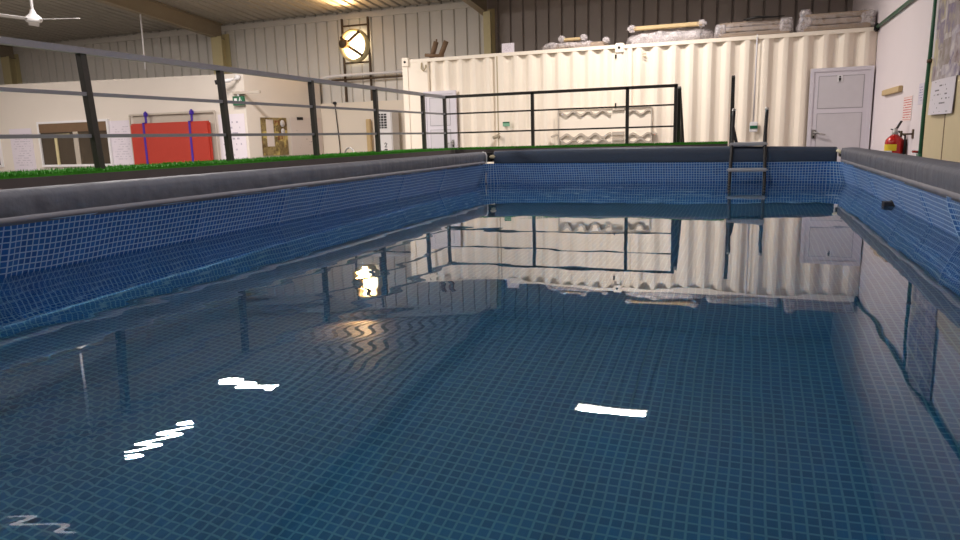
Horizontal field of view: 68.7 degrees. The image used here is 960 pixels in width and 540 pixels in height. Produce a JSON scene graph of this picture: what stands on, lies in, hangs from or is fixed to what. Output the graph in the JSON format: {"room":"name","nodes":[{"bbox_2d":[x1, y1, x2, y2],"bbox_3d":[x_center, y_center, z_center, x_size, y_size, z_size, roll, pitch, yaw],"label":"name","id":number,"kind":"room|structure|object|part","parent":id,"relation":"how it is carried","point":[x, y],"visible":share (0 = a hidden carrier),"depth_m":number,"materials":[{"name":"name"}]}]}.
{"room":"indoor swimming pool","nodes":[
{"label":"indoor swimming pool","id":0,"kind":"room"},
{"bbox_2d":[0,74,323,171],"bbox_3d":[-9.558,-3.050,17.387,11.780,3.150,2.230,2,11,20],"label":"wall","id":1,"kind":"structure","parent":0,"point":[18,110],"depth_m":15.35,"materials":[{"name":"white paint"}]},
{"bbox_2d":[0,140,3,166],"bbox_3d":[-12.219,-2.961,17.172,1.450,0.900,0.050,2,11,20],"label":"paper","id":2,"kind":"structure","parent":1,"relation":"in","point":[1,154],"depth_m":16.96,"materials":[{"name":"white paper"}]},
{"bbox_2d":[9,128,36,170],"bbox_3d":[-10.861,-2.854,16.700,0.730,0.990,0.008,2,11,20],"label":"notice sheet","id":3,"kind":"object","parent":1,"relation":"attached to","point":[23,153],"visible":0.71,"depth_m":16.70,"materials":[{"name":"white paper"}]},
{"bbox_2d":[36,119,113,166],"bbox_3d":[-9.269,-2.890,16.069,2.190,1.035,0.050,2,11,20],"label":"window","id":4,"kind":"structure","parent":1,"relation":"in","point":[55,152],"depth_m":16.11,"materials":[{"name":"white plastic"}]},
{"bbox_2d":[38,121,106,132],"bbox_3d":[-9.280,-3.250,15.997,2.090,0.200,0.018,2,11,20],"label":"blind","id":5,"kind":"object","parent":4,"relation":"attached to","point":[51,126],"depth_m":16.04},
{"bbox_3d":[-9.263,-2.893,16.083,2.090,0.935,0.017,2,11,20],"label":"pane","id":6,"kind":"part","parent":4,"relation":"part of","materials":[{"name":"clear glass"}]},
{"bbox_2d":[109,120,133,164],"bbox_3d":[-7.945,-2.821,15.602,0.620,0.970,0.008,2,11,20],"label":"notice sheet","id":7,"kind":"object","parent":1,"relation":"attached to","point":[121,146],"visible":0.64,"depth_m":15.60,"materials":[{"name":"white paper"}]},
{"bbox_2d":[128,110,219,163],"bbox_3d":[-6.536,-2.812,15.026,2.330,1.088,0.082,2,11,20],"label":"rack","id":8,"kind":"object","parent":1,"relation":"attached to","point":[198,115],"visible":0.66,"depth_m":14.85,"materials":[{"name":"beige metal"}]},
{"bbox_2d":[130,109,213,164],"bbox_3d":[-6.563,-2.764,14.932,2.120,1.230,0.122,2,11,20],"label":"mat","id":9,"kind":"object","parent":8,"relation":"hanging from","point":[149,150],"visible":0.86,"depth_m":14.88,"materials":[{"name":"red plastic"}]},
{"bbox_2d":[214,75,240,84],"bbox_3d":[-5.040,-3.808,14.070,0.533,0.204,0.160,-10,13,-37],"label":"security camera","id":10,"kind":"object","parent":1,"relation":"attached to","point":[236,77],"visible":0.79,"depth_m":14.04,"materials":[{"name":"white plastic"}]},
{"bbox_2d":[218,113,247,159],"bbox_3d":[-5.116,-2.718,14.551,0.660,1.000,0.008,2,11,20],"label":"notice sheet","id":11,"kind":"object","parent":1,"relation":"attached to","point":[237,122],"visible":0.64,"depth_m":14.51,"materials":[{"name":"white paper"}]},
{"bbox_2d":[232,91,260,94],"bbox_3d":[-4.696,-3.579,14.173,0.681,0.070,0.088,3,11,22],"label":"bracket arm","id":12,"kind":"object","parent":1,"relation":"attached to","point":[235,92],"visible":1,"depth_m":14.13},
{"bbox_2d":[232,94,244,105],"bbox_3d":[-4.893,-3.453,14.248,0.270,0.225,0.046,2,11,20],"label":"exit sign","id":13,"kind":"object","parent":12,"relation":"hanging from","point":[235,98],"visible":0.79,"depth_m":14.23,"materials":[{"name":"green plastic"}]},
{"bbox_2d":[260,117,288,155],"bbox_3d":[-4.375,-2.852,15.021,0.031,0.790,0.750,4,12,29],"label":"photo poster","id":14,"kind":"object","parent":1,"relation":"attached to","point":[271,145],"visible":0.88,"depth_m":15.01,"materials":[{"name":"beige paper"}]},
{"bbox_3d":[-4.444,-2.903,14.897,0.004,0.560,0.203,4,12,29],"label":"white panel","id":15,"kind":"part","parent":14,"relation":"part of","materials":[{"name":"white paper"}]},
{"bbox_2d":[290,117,322,155],"bbox_3d":[-3.898,-2.995,15.878,0.020,0.890,0.992,4,12,29],"label":"map sheet","id":16,"kind":"object","parent":1,"relation":"attached to","point":[301,145],"visible":0.82,"depth_m":15.77,"materials":[{"name":"white paper"}]},
{"bbox_2d":[0,0,460,41],"bbox_3d":[-7.089,-4.942,5.920,24.220,2.246,21.750,2,11,20],"label":"ceiling","id":17,"kind":"structure","parent":0,"point":[98,19],"depth_m":15.93,"materials":[{"name":"grey metal"}]},
{"bbox_2d":[0,0,80,26],"bbox_3d":[-6.676,-4.469,10.233,1.201,1.617,1.125,2,11,20],"label":"ceiling fan","id":18,"kind":"object","parent":17,"relation":"hanging from","point":[32,18],"visible":1,"depth_m":10.42,"materials":[{"name":"white plastic"}]},
{"bbox_3d":[-6.836,-3.670,10.153,0.140,0.020,0.560,4,12,28],"label":"blade","id":19,"kind":"part","parent":18,"relation":"part of","materials":[{"name":"white plastic"}]},
{"bbox_3d":[-6.855,-3.790,10.800,0.140,0.020,0.560,-8,12,-31],"label":"blade","id":20,"kind":"part","parent":18,"relation":"part of","materials":[{"name":"white plastic"}]},
{"bbox_3d":[-6.657,-3.788,10.471,0.240,0.190,0.240,2,11,20],"label":"motor","id":21,"kind":"part","parent":18,"relation":"part of","materials":[{"name":"white plastic"}]},
{"bbox_2d":[462,0,486,14],"bbox_3d":[-3.630,-4.545,4.526,0.160,2.452,21.450,2,11,20],"label":"rafter","id":22,"kind":"object","parent":17,"relation":"attached to","point":[480,6],"visible":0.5,"depth_m":14.14,"materials":[{"name":"paint"}]},
{"bbox_2d":[321,100,405,153],"bbox_3d":[-2.070,-2.605,15.944,3.650,2.400,0.170,2,11,20],"label":"wall","id":23,"kind":"structure","parent":0,"point":[349,121],"depth_m":16.04,"materials":[{"name":"beige paint"}]},
{"bbox_2d":[333,102,340,152],"bbox_3d":[-3.280,-3.015,16.190,0.120,1.680,0.070,2,11,20],"label":"hanging cable","id":24,"kind":"object","parent":23,"relation":"hanging from","point":[334,103],"visible":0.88,"depth_m":16.11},
{"bbox_2d":[0,0,852,103],"bbox_3d":[-3.894,-3.693,16.588,22.900,4.400,0.140,2,11,20],"label":"wall","id":25,"kind":"structure","parent":0,"point":[311,50],"depth_m":15.49,"materials":[{"name":"grey metal"}]},
{"bbox_2d":[13,2,471,51],"bbox_3d":[-7.300,-5.858,17.346,15.820,0.120,0.050,2,11,20],"label":"trim","id":26,"kind":"structure","parent":25,"relation":"attached to","point":[458,5],"depth_m":16.29,"materials":[{"name":"white metal"}]},
{"bbox_2d":[339,16,372,101],"bbox_3d":[-2.835,-4.691,15.647,0.720,1.810,0.410,2,11,20],"label":"metal frame","id":27,"kind":"object","parent":25,"relation":"attached to","point":[354,44],"visible":1,"depth_m":15.68,"materials":[{"name":"beige paint"}]},
{"bbox_3d":[-3.079,-4.738,15.931,0.040,1.810,0.040,2,11,20],"label":"frame post","id":28,"kind":"part","parent":27,"relation":"part of","materials":[{"name":"metal"}]},
{"bbox_3d":[-2.993,-5.001,15.558,0.200,0.197,0.250,2,11,20],"label":"motor","id":29,"kind":"part","parent":27,"relation":"part of","materials":[{"name":"metal"}]},
{"bbox_3d":[-2.822,-5.133,15.538,0.374,0.309,0.039,0,11,7],"label":"motor arm","id":30,"kind":"part","parent":27,"relation":"part of","materials":[{"name":"metal"}]},
{"bbox_3d":[-2.793,-4.878,15.578,0.415,0.312,0.037,0,11,8],"label":"motor arm","id":31,"kind":"part","parent":27,"relation":"part of","materials":[{"name":"metal"}]},
{"bbox_3d":[-2.461,-4.712,15.702,0.040,1.810,0.040,2,11,20],"label":"frame post","id":32,"kind":"part","parent":27,"relation":"part of","materials":[{"name":"metal"}]},
{"bbox_2d":[319,70,402,78],"bbox_3d":[-2.142,-4.317,15.498,3.309,0.126,0.062,2,11,21],"label":"pipe","id":33,"kind":"object","parent":25,"relation":"attached to","point":[394,71],"visible":0.65,"depth_m":15.65,"materials":[{"name":"white plastic"}]},
{"bbox_2d":[332,75,402,80],"bbox_3d":[-1.978,-4.257,15.501,3.000,0.047,0.044,2,11,20],"label":"pipe","id":34,"kind":"object","parent":25,"relation":"attached to","point":[397,76],"visible":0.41,"depth_m":15.67,"materials":[{"name":"metal"}]},
{"bbox_2d":[852,0,932,155],"bbox_3d":[2.927,-2.406,2.602,0.150,6.650,21.700,2,11,20],"label":"wall","id":35,"kind":"structure","parent":0,"point":[903,40],"depth_m":8.37,"materials":[{"name":"white paint"}]},
{"bbox_2d":[882,85,902,95],"bbox_3d":[5.032,-2.187,8.591,0.045,0.070,1.100,2,11,20],"label":"block","id":36,"kind":"object","parent":35,"relation":"attached to","point":[897,89],"visible":1,"depth_m":8.42,"materials":[{"name":"beige wood"}]},
{"bbox_2d":[874,0,913,31],"bbox_3d":[4.012,-2.584,5.837,0.065,0.110,8.470,2,11,20],"label":"conduit","id":37,"kind":"object","parent":35,"relation":"attached to","point":[876,25],"visible":1,"depth_m":8.70,"materials":[{"name":"black plastic"}]},
{"bbox_2d":[884,121,906,153],"bbox_3d":[4.634,-1.327,7.853,0.212,0.664,0.195,2,11,20],"label":"fire extinguisher","id":38,"kind":"object","parent":35,"relation":"attached to","point":[894,143],"visible":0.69,"depth_m":7.77,"materials":[{"name":"red paint"}]},
{"bbox_2d":[900,129,913,138],"bbox_3d":[4.592,-1.458,7.537,0.058,0.100,0.158,-7,12,-25],"label":"wall hook","id":39,"kind":"object","parent":35,"relation":"attached to","point":[901,132],"visible":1,"depth_m":7.53,"materials":[{"name":"metal"}]},
{"bbox_2d":[902,95,912,120],"bbox_3d":[4.743,-1.792,7.800,0.006,0.270,0.460,2,11,20],"label":"sign","id":40,"kind":"object","parent":35,"relation":"attached to","point":[908,100],"visible":0.86,"depth_m":7.78,"materials":[{"name":"white paper"}]},
{"bbox_2d":[918,83,924,104],"bbox_3d":[4.523,-1.807,7.206,0.006,0.210,0.220,2,11,20],"label":"page","id":41,"kind":"object","parent":35,"relation":"attached to","point":[921,86],"visible":0.93,"depth_m":7.19,"materials":[{"name":"white paper"}]},
{"bbox_2d":[911,0,936,156],"bbox_3d":[4.372,-1.333,6.981,0.103,2.851,0.210,2,11,20],"label":"pipe","id":42,"kind":"object","parent":35,"relation":"attached to","point":[930,50],"visible":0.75,"depth_m":6.85,"materials":[{"name":"green metal"}]},
{"bbox_2d":[922,58,959,161],"bbox_3d":[3.963,-0.761,5.836,0.023,2.170,2.570,2,11,20],"label":"wall panel","id":43,"kind":"object","parent":35,"relation":"attached to","point":[941,141],"visible":0.06,"depth_m":6.26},
{"bbox_2d":[928,0,959,114],"bbox_3d":[4.138,-2.063,6.241,0.051,1.330,1.010,2,11,20],"label":"poster","id":44,"kind":"object","parent":35,"relation":"attached to","point":[946,44],"visible":1,"depth_m":6.20,"materials":[{"name":"white paper"}]},
{"bbox_2d":[931,0,959,81],"bbox_3d":[4.128,-2.209,6.183,0.039,1.020,0.950,2,11,20],"label":"print","id":45,"kind":"object","parent":44,"relation":"on","point":[946,52],"depth_m":6.18},
{"bbox_3d":[-6.963,0.454,7.185,24.000,0.120,22.200,2,11,20],"label":"floor","id":46,"kind":"structure","parent":0,"visible":0},
{"bbox_2d":[1,54,21,84],"bbox_3d":[-12.876,-3.898,19.687,0.300,4.150,0.300,2,11,20],"label":"column","id":47,"kind":"structure","parent":46,"relation":"on","point":[10,67],"depth_m":19.36,"materials":[{"name":"beige paint"}]},
{"bbox_2d":[0,45,15,58],"bbox_3d":[-16.655,-5.088,9.350,0.160,2.452,21.450,2,11,20],"label":"rafter","id":48,"kind":"object","parent":47,"relation":"on","point":[5,50],"visible":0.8,"depth_m":19.22,"materials":[{"name":"paint"}]},
{"bbox_2d":[211,34,231,74],"bbox_3d":[-6.176,-3.618,17.206,0.300,4.150,0.300,2,11,20],"label":"column","id":49,"kind":"structure","parent":46,"relation":"on","point":[221,53],"depth_m":16.83,"materials":[{"name":"beige paint"}]},
{"bbox_2d":[0,144,727,189],"bbox_3d":[-0.743,0.042,4.395,4.040,1.380,10.550,2,11,20],"label":"pool deck","id":50,"kind":"object","parent":46,"relation":"on","point":[13,183],"visible":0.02,"depth_m":5.01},
{"bbox_2d":[0,141,727,178],"bbox_3d":[-0.766,-0.653,4.266,4.057,0.033,10.563,2,11,20],"label":"artificial turf","id":51,"kind":"object","parent":50,"relation":"on","point":[77,170],"visible":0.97,"depth_m":5.57,"materials":[{"name":"green plastic"}]},
{"bbox_2d":[0,36,445,168],"bbox_3d":[-2.298,-1.062,4.610,0.096,0.768,10.465,2,11,20],"label":"deck railing","id":52,"kind":"object","parent":51,"relation":"on","point":[95,137],"visible":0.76,"depth_m":5.07,"materials":[{"name":"grey metal"}]},
{"bbox_3d":[-2.400,-0.979,4.330,0.086,0.713,0.042,2,11,20],"label":"post","id":53,"kind":"part","parent":52,"relation":"part of","materials":[{"name":"grey metal"}]},
{"bbox_3d":[-2.317,-1.386,4.551,0.045,0.109,10.460,2,11,20],"label":"rail","id":54,"kind":"part","parent":52,"relation":"part of","materials":[{"name":"grey metal"}]},
{"bbox_3d":[-2.296,-1.135,4.595,0.022,0.022,10.465,2,11,20],"label":"rail","id":55,"kind":"part","parent":52,"relation":"part of","materials":[{"name":"grey metal"}]},
{"bbox_3d":[-2.289,-0.887,4.641,0.022,0.022,10.465,2,11,20],"label":"rail","id":56,"kind":"part","parent":52,"relation":"part of","materials":[{"name":"grey metal"}]},
{"bbox_3d":[-1.977,-1.196,5.449,0.068,0.703,0.042,2,11,20],"label":"post","id":57,"kind":"part","parent":52,"relation":"part of","materials":[{"name":"grey metal"}]},
{"bbox_3d":[-1.553,-1.413,6.567,0.054,0.694,0.042,2,11,20],"label":"post","id":58,"kind":"part","parent":52,"relation":"part of","materials":[{"name":"black metal"}]},
{"bbox_3d":[-1.130,-1.630,7.686,0.046,0.685,0.042,2,11,20],"label":"post","id":59,"kind":"part","parent":52,"relation":"part of","materials":[{"name":"metal"}]},
{"bbox_3d":[-0.706,-1.847,8.805,0.042,0.676,0.042,2,11,20],"label":"post","id":60,"kind":"part","parent":52,"relation":"part of","materials":[{"name":"black metal"}]},
{"bbox_2d":[442,84,677,147],"bbox_3d":[0.935,-1.925,8.927,3.034,0.696,0.038,2,11,20],"label":"deck railing","id":61,"kind":"object","parent":51,"relation":"on","point":[675,86],"visible":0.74,"depth_m":8.82,"materials":[{"name":"black metal"}]},
{"bbox_3d":[-0.468,-1.977,9.448,0.038,0.681,0.038,2,11,20],"label":"post","id":62,"kind":"part","parent":61,"relation":"part of","materials":[{"name":"metal"}]},
{"bbox_3d":[0.676,-1.929,9.024,0.038,0.681,0.038,2,11,20],"label":"post","id":63,"kind":"part","parent":61,"relation":"part of","materials":[{"name":"metal"}]},
{"bbox_3d":[0.941,-1.785,8.952,2.990,0.020,0.020,2,11,20],"label":"rail","id":64,"kind":"part","parent":61,"relation":"part of","materials":[{"name":"black metal"}]},
{"bbox_3d":[0.934,-2.032,8.906,2.990,0.020,0.020,2,11,20],"label":"rail","id":65,"kind":"part","parent":61,"relation":"part of","materials":[{"name":"black metal"}]},
{"bbox_3d":[0.928,-2.250,8.865,3.030,0.036,0.038,2,11,20],"label":"rail","id":66,"kind":"part","parent":61,"relation":"part of","materials":[{"name":"black metal"}]},
{"bbox_3d":[1.803,-1.882,8.607,0.038,0.681,0.038,2,11,20],"label":"post","id":67,"kind":"part","parent":61,"relation":"part of","materials":[{"name":"metal"}]},
{"bbox_3d":[2.338,-1.860,8.409,0.038,0.681,0.038,2,11,20],"label":"post","id":68,"kind":"part","parent":61,"relation":"part of","materials":[{"name":"black metal"}]},
{"bbox_2d":[366,119,372,151],"bbox_3d":[-2.474,-2.392,15.927,0.100,2.010,0.080,2,11,20],"label":"wooden post","id":69,"kind":"object","parent":46,"relation":"on","point":[368,121],"visible":0.4,"depth_m":15.78,"materials":[{"name":"brown wood"}]},
{"bbox_2d":[379,112,399,150],"bbox_3d":[-1.994,-2.427,15.578,0.350,2.180,0.375,2,11,20],"label":"air conditioner","id":70,"kind":"object","parent":46,"relation":"on","point":[388,121],"visible":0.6,"depth_m":15.32,"materials":[{"name":"white plastic"}]},
{"bbox_2d":[379,114,386,127],"bbox_3d":[-2.116,-3.236,15.274,0.190,0.310,0.009,2,11,20],"label":"grille","id":71,"kind":"object","parent":70,"relation":"attached to","point":[382,117],"depth_m":15.26,"materials":[{"name":"black metal"}]},
{"bbox_2d":[0,146,959,278],"bbox_3d":[0.524,0.002,4.456,4.657,1.374,8.741,2,11,20],"label":"swimming pool","id":72,"kind":"object","parent":46,"relation":"on","point":[54,226],"visible":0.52,"depth_m":4.91,"materials":[{"name":"blue tile"}]},
{"bbox_2d":[0,182,959,539],"bbox_3d":[0.517,-0.260,4.407,4.270,0.001,8.580,2,11,20],"label":"pool water","id":73,"kind":"object","parent":72,"relation":"in","point":[680,360],"visible":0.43,"depth_m":1.73,"materials":[{"name":"blue liquid"}]},
{"bbox_2d":[727,107,768,183],"bbox_3d":[3.014,-0.925,7.963,0.424,1.771,1.076,2,11,20],"label":"pool ladder","id":74,"kind":"object","parent":72,"relation":"attached to","point":[734,142],"visible":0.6,"depth_m":7.71,"materials":[{"name":"grey metal"}]},
{"bbox_3d":[2.743,-0.885,7.753,0.042,1.726,0.488,3,12,25],"label":"rail","id":75,"kind":"part","parent":74,"relation":"part of","materials":[{"name":"metal"}]},
{"bbox_3d":[2.975,-0.882,8.232,0.065,1.589,0.622,3,12,25],"label":"rail","id":76,"kind":"part","parent":74,"relation":"part of","materials":[{"name":"metal"}]},
{"bbox_3d":[3.084,-0.871,7.626,0.054,1.726,0.487,2,11,20],"label":"rail","id":77,"kind":"part","parent":74,"relation":"part of","materials":[{"name":"metal"}]},
{"bbox_2d":[483,9,495,53],"bbox_3d":[0.238,-3.351,14.830,0.150,4.150,0.300,2,11,20],"label":"column","id":78,"kind":"structure","parent":46,"relation":"on","point":[488,16],"depth_m":14.45,"materials":[{"name":"beige paint"}]},
{"bbox_2d":[402,45,614,163],"bbox_3d":[0.820,-2.397,12.965,3.710,2.930,2.491,2,11,20],"label":"shipping container","id":79,"kind":"object","parent":46,"relation":"on","point":[593,66],"visible":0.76,"depth_m":11.80,"materials":[{"name":"white metal"}]},
{"bbox_3d":[-1.252,-2.203,12.592,0.100,2.800,0.132,2,11,20],"label":"corner post","id":80,"kind":"part","parent":79,"relation":"part of","materials":[{"name":"white metal"}]},
{"bbox_2d":[425,39,447,57],"bbox_3d":[-0.756,-3.906,12.408,0.436,0.342,0.174,2,11,20],"label":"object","id":81,"kind":"object","parent":79,"relation":"on","point":[432,54],"visible":0.84,"depth_m":12.39,"materials":[{"name":"brown wood"}]},
{"bbox_3d":[-0.668,-1.993,12.334,0.510,2.130,0.025,2,11,20],"label":"door","id":82,"kind":"part","parent":79,"relation":"part of","materials":[{"name":"white paint"}]},
{"bbox_3d":[-0.694,-2.742,12.181,0.370,0.460,0.005,2,11,20],"label":"panel","id":83,"kind":"part","parent":79,"relation":"part of","materials":[{"name":"white metal"}]},
{"bbox_3d":[-0.670,-2.017,12.328,0.610,2.180,0.040,2,11,20],"label":"door frame","id":84,"kind":"part","parent":79,"relation":"part of","materials":[{"name":"white paint"}]},
{"bbox_3d":[-0.666,-1.735,12.369,0.370,1.430,0.005,2,11,20],"label":"panel","id":85,"kind":"part","parent":79,"relation":"part of","materials":[{"name":"white metal"}]},
{"bbox_2d":[502,43,513,52],"bbox_3d":[0.475,-3.736,11.869,0.220,0.180,0.060,2,11,20],"label":"paper sign","id":86,"kind":"object","parent":79,"relation":"on","point":[506,47],"visible":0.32,"depth_m":11.86,"materials":[{"name":"white paper"}]},
{"bbox_3d":[0.442,-3.575,11.667,3.610,0.055,0.094,2,11,20],"label":"rail","id":87,"kind":"part","parent":79,"relation":"part of","materials":[{"name":"white metal"}]},
{"bbox_2d":[543,34,609,49],"bbox_3d":[1.598,-3.729,11.588,1.160,0.210,0.643,2,11,20],"label":"wrapped bundle","id":88,"kind":"object","parent":79,"relation":"on","point":[589,43],"visible":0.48,"depth_m":11.35,"materials":[{"name":"white plastic"}]},
{"bbox_2d":[551,106,656,144],"bbox_3d":[1.969,-2.313,11.248,1.716,0.595,0.072,2,11,20],"label":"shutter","id":89,"kind":"object","parent":79,"relation":"attached to","point":[638,116],"visible":0.94,"depth_m":11.26,"materials":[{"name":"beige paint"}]},
{"bbox_3d":[1.286,-2.335,11.508,0.022,0.580,0.022,2,11,20],"label":"post","id":90,"kind":"part","parent":89,"relation":"part of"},
{"bbox_3d":[2.683,-2.277,10.991,0.022,0.580,0.022,2,11,20],"label":"post","id":91,"kind":"part","parent":89,"relation":"part of","materials":[{"name":"white metal"}]},
{"bbox_2d":[677,86,683,142],"bbox_3d":[2.692,-1.334,9.352,0.040,2.071,1.464,2,11,20],"label":"stair handrail","id":92,"kind":"object","parent":46,"relation":"on","point":[680,127],"visible":0.26,"depth_m":8.59,"materials":[{"name":"black metal"}]},
{"bbox_2d":[729,75,734,145],"bbox_3d":[3.263,-1.357,9.131,0.040,2.166,1.464,2,11,20],"label":"stair handrail","id":93,"kind":"object","parent":46,"relation":"on","point":[733,76],"visible":0.27,"depth_m":8.32,"materials":[{"name":"metal"}]},
{"bbox_2d":[615,27,878,161],"bbox_3d":[4.262,-2.248,11.692,3.635,2.920,2.491,2,11,20],"label":"shipping container","id":94,"kind":"object","parent":46,"relation":"on","point":[817,87],"visible":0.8,"depth_m":10.40,"materials":[{"name":"white metal"}]},
{"bbox_3d":[2.227,-2.053,11.304,0.100,2.790,0.132,2,11,20],"label":"corner post","id":95,"kind":"part","parent":94,"relation":"part of","materials":[{"name":"white metal"}]},
{"bbox_2d":[626,19,715,44],"bbox_3d":[2.990,-3.696,11.043,1.350,0.290,0.698,2,11,20],"label":"wrapped bundle","id":96,"kind":"object","parent":94,"relation":"on","point":[653,37],"visible":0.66,"depth_m":10.83,"materials":[{"name":"white plastic"}]},
{"bbox_3d":[3.885,-3.422,10.393,3.532,0.055,0.094,2,11,20],"label":"rail","id":97,"kind":"part","parent":94,"relation":"part of","materials":[{"name":"white metal"}]},
{"bbox_2d":[749,122,757,131],"bbox_3d":[4.085,-2.136,10.494,0.115,0.150,0.058,2,11,20],"label":"wall switch","id":98,"kind":"object","parent":94,"relation":"attached to","point":[753,127],"visible":1,"depth_m":10.47,"materials":[{"name":"white plastic"}]},
{"bbox_2d":[714,15,793,37],"bbox_3d":[4.138,-3.650,10.647,1.120,0.282,0.692,2,11,20],"label":"bundle","id":99,"kind":"object","parent":94,"relation":"on","point":[774,26],"visible":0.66,"depth_m":10.39,"materials":[{"name":"white plastic"}]},
{"bbox_2d":[752,34,757,121],"bbox_3d":[4.074,-2.834,10.398,0.029,1.258,0.066,2,11,20],"label":"conduit","id":100,"kind":"object","parent":94,"relation":"attached to","point":[757,34],"visible":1,"depth_m":10.37,"materials":[{"name":"white plastic"}]},
{"bbox_3d":[4.904,-1.968,10.183,0.178,0.130,0.061,2,11,20],"label":"handle","id":101,"kind":"part","parent":94,"relation":"part of","materials":[{"name":"metal"}]},
{"bbox_2d":[795,9,875,31],"bbox_3d":[5.163,-3.636,10.266,1.045,0.340,0.676,2,11,20],"label":"bundle","id":102,"kind":"object","parent":94,"relation":"on","point":[862,18],"visible":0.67,"depth_m":10.02,"materials":[{"name":"white plastic"}]},
{"bbox_3d":[5.166,-1.516,10.204,0.570,1.480,0.005,2,11,20],"label":"panel","id":103,"kind":"part","parent":94,"relation":"part of","materials":[{"name":"white metal"}]},
{"bbox_3d":[5.164,-1.764,10.171,0.710,2.160,0.025,2,11,20],"label":"door","id":104,"kind":"part","parent":94,"relation":"part of","materials":[{"name":"white paint"}]},
{"bbox_3d":[5.112,-2.720,9.981,0.070,0.090,0.007,2,11,20],"label":"sign plate","id":105,"kind":"part","parent":94,"relation":"part of","materials":[{"name":"black metal"}]},
{"bbox_3d":[5.163,-1.788,10.164,0.810,2.210,0.040,2,11,20],"label":"door frame","id":106,"kind":"part","parent":94,"relation":"part of","materials":[{"name":"white paint"}]},
{"bbox_3d":[5.138,-2.538,10.013,0.570,0.440,0.005,2,11,20],"label":"panel","id":107,"kind":"part","parent":94,"relation":"part of","materials":[{"name":"white metal"}]},
{"bbox_3d":[-11.570,-0.913,-3.493,22.670,6.750,0.150,2,11,20],"label":"wall","id":108,"kind":"structure","parent":0,"visible":0},
{"bbox_2d":[94,0,224,39],"bbox_3d":[-10.002,-4.811,6.886,0.160,2.452,21.450,2,11,20],"label":"rafter","id":109,"kind":"object","parent":108,"relation":"attached to","point":[152,9],"visible":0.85,"depth_m":15.40,"materials":[{"name":"paint"}]},
{"bbox_2d":[140,14,145,68],"bbox_3d":[-7.104,-4.809,14.809,0.062,1.124,0.032,2,11,20],"label":"hanging rod","id":110,"kind":"object","parent":109,"relation":"hanging from","point":[140,14],"visible":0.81,"depth_m":14.79,"materials":[{"name":"white metal"}]}
]}

